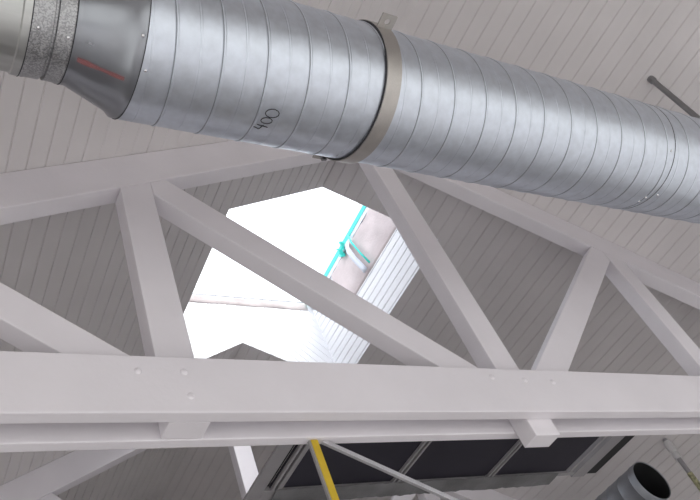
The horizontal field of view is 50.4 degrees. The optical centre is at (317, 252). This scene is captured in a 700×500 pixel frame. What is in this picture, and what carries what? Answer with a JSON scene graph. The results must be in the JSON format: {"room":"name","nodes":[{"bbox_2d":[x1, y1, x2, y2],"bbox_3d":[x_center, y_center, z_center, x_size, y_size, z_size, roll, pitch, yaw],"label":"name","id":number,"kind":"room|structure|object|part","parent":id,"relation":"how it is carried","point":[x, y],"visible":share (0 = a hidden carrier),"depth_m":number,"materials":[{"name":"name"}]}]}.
{"room":"industrial hall","nodes":[
{"label":"industrial hall","id":0,"kind":"room"},
{"bbox_2d":[183,294,333,362],"bbox_3d":[-0.574,0.617,5.533,1.462,0.906,0.005,7,-51,-29],"label":"wall","id":1,"kind":"structure","parent":0,"point":[288,335],"depth_m":5.64,"materials":[{"name":"white paint"}]},
{"bbox_2d":[189,295,307,310],"bbox_3d":[-0.694,0.379,5.755,1.411,0.075,0.012,7,-51,-29],"label":"roof membrane","id":2,"kind":"object","parent":1,"relation":"attached to","point":[194,298],"visible":0.73,"depth_m":5.83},
{"bbox_2d":[0,0,699,499],"bbox_3d":[-0.479,1.906,5.093,8.840,2.328,12.325,7,-51,-29],"label":"ceiling","id":3,"kind":"structure","parent":0,"point":[73,264],"depth_m":4.12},
{"bbox_2d":[0,446,515,499],"bbox_3d":[-0.359,1.835,4.897,8.772,2.465,0.181,7,-51,-29],"label":"roof truss","id":4,"kind":"object","parent":3,"relation":"attached to","point":[62,474],"visible":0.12,"depth_m":4.71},
{"bbox_3d":[-0.366,1.826,4.910,0.135,2.012,0.084,7,-51,-29],"label":"king post","id":5,"kind":"part","parent":4,"relation":"part of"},
{"bbox_3d":[1.000,2.193,5.411,0.135,1.217,0.084,7,-51,-29],"label":"post","id":6,"kind":"part","parent":4,"relation":"part of","materials":[{"name":"grey metal"}]},
{"bbox_2d":[595,462,670,499],"bbox_3d":[1.461,3.078,6.196,0.301,0.301,4.140,7,-51,-29],"label":"duct","id":7,"kind":"object","parent":4,"relation":"on","point":[641,481],"visible":1,"depth_m":5.14,"materials":[{"name":"metal"}]},
{"bbox_2d":[0,140,699,452],"bbox_3d":[0.591,0.080,3.594,8.772,2.465,0.187,7,-51,-29],"label":"roof truss","id":8,"kind":"object","parent":3,"relation":"attached to","point":[68,388],"visible":0.89,"depth_m":2.87,"materials":[{"name":"white metal"}]},
{"bbox_3d":[-0.585,0.137,2.671,0.135,1.217,0.084,7,-51,-29],"label":"post","id":9,"kind":"part","parent":8,"relation":"part of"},
{"bbox_2d":[243,436,633,499],"bbox_3d":[0.730,1.045,3.701,2.253,0.051,1.238,7,-51,-29],"label":"glazed panel","id":10,"kind":"object","parent":8,"relation":"attached to","point":[453,465],"visible":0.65,"depth_m":3.60,"materials":[{"name":"black glass"}]},
{"bbox_3d":[0.217,0.798,3.232,0.650,0.010,0.738,7,-51,-29],"label":"dark pane","id":11,"kind":"part","parent":10,"relation":"part of","materials":[{"name":"black glass"}]},
{"bbox_3d":[0.768,0.864,3.546,0.598,0.010,0.738,7,-51,-29],"label":"dark pane","id":12,"kind":"part","parent":10,"relation":"part of","materials":[{"name":"black glass"}]},
{"bbox_3d":[1.291,0.927,3.842,0.584,0.010,0.738,7,-51,-29],"label":"dark pane","id":13,"kind":"part","parent":10,"relation":"part of","materials":[{"name":"black glass"}]},
{"bbox_3d":[0.583,0.073,3.610,0.135,2.012,0.084,7,-51,-29],"label":"king post","id":14,"kind":"part","parent":8,"relation":"part of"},
{"bbox_3d":[1.948,0.441,4.110,0.135,1.217,0.084,7,-51,-29],"label":"post","id":15,"kind":"part","parent":8,"relation":"part of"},
{"bbox_2d":[647,76,699,117],"bbox_3d":[1.948,-0.679,3.781,0.038,0.821,0.038,7,-51,-29],"label":"rod","id":16,"kind":"object","parent":3,"relation":"hanging from","point":[651,79],"visible":0.9,"depth_m":3.92,"materials":[{"name":"grey metal"}]},
{"bbox_2d":[0,0,699,223],"bbox_3d":[1.102,-0.377,2.791,8.833,0.425,0.541,7,-51,-29],"label":"ventilation duct","id":17,"kind":"object","parent":16,"relation":"hanging from","point":[324,85],"visible":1,"depth_m":2.05,"materials":[{"name":"metal"}]},
{"bbox_2d":[663,438,699,490],"bbox_3d":[2.768,1.824,5.027,0.061,1.332,0.061,7,-51,-29],"label":"pipe","id":18,"kind":"object","parent":3,"relation":"hanging from","point":[668,444],"visible":1,"depth_m":5.35,"materials":[{"name":"grey metal"}]},
{"bbox_2d":[312,228,437,363],"bbox_3d":[0.355,0.152,5.493,0.010,0.906,1.465,7,-51,-29],"label":"wall","id":19,"kind":"structure","parent":0,"point":[395,268],"depth_m":5.32,"materials":[{"name":"white metal"}]},
{"bbox_2d":[312,207,367,308],"bbox_3d":[0.243,-0.081,5.716,0.010,0.037,1.448,7,-51,-29],"label":"strip","id":20,"kind":"object","parent":19,"relation":"attached to","point":[362,217],"visible":0.43,"depth_m":5.67,"materials":[{"name":"white plastic"}]},
{"bbox_2d":[336,241,345,256],"bbox_3d":[0.187,-0.020,5.735,0.042,0.122,0.116,7,-51,-29],"label":"scrap","id":21,"kind":"object","parent":19,"relation":"attached to","point":[342,254],"visible":1,"depth_m":5.73,"materials":[{"name":"teal plastic"}]},
{"bbox_2d":[324,206,365,276],"bbox_3d":[0.226,-0.108,5.740,0.006,0.042,1.448,7,-51,-29],"label":"tape","id":22,"kind":"object","parent":19,"relation":"attached to","point":[362,209],"visible":0.29,"depth_m":5.73,"materials":[{"name":"teal plastic"}]},
{"bbox_2d":[345,240,366,272],"bbox_3d":[0.278,0.028,5.549,0.026,0.370,0.100,7,-51,-29],"label":"strip","id":23,"kind":"object","parent":19,"relation":"attached to","point":[349,252],"visible":1,"depth_m":5.53,"materials":[{"name":"white plastic"}]},
{"bbox_2d":[347,234,369,262],"bbox_3d":[0.301,-0.034,5.534,0.020,0.400,0.090,7,-51,-29],"label":"strip","id":24,"kind":"object","parent":19,"relation":"attached to","point":[351,242],"visible":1,"depth_m":5.52,"materials":[{"name":"teal plastic"}]},
{"bbox_2d":[331,208,395,293],"bbox_3d":[0.378,-0.088,5.477,0.019,0.376,1.062,7,-51,-29],"label":"roof membrane","id":25,"kind":"object","parent":19,"relation":"attached to","point":[376,229],"visible":0.67,"depth_m":5.51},
{"bbox_3d":[0.740,4.576,2.383,8.840,0.136,12.325,7,-51,-29],"label":"floor","id":26,"kind":"structure","parent":0,"visible":0},
{"bbox_2d":[307,440,338,499],"bbox_3d":[0.427,1.606,1.545,0.204,2.888,0.204,7,-51,-29],"label":"support pole","id":27,"kind":"object","parent":26,"relation":"on","point":[316,452],"visible":1,"depth_m":2.44,"materials":[{"name":"yellow metal"}]},
{"bbox_2d":[321,440,458,499],"bbox_3d":[2.602,1.870,2.783,4.970,2.889,0.136,7,-51,-29],"label":"brace","id":28,"kind":"object","parent":26,"relation":"on","point":[327,443],"visible":1,"depth_m":2.56,"materials":[{"name":"metal"}]},
{"bbox_3d":[-0.916,-0.001,4.771,0.005,0.906,1.465,7,-51,-29],"label":"wall","id":29,"kind":"structure","parent":0,"visible":0},
{"bbox_2d":[192,204,362,302],"bbox_3d":[-0.414,-0.216,5.427,1.564,0.068,1.567,7,-51,-29],"label":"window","id":30,"kind":"structure","parent":29,"relation":"in","point":[203,291],"depth_m":5.87,"materials":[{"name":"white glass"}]}
]}

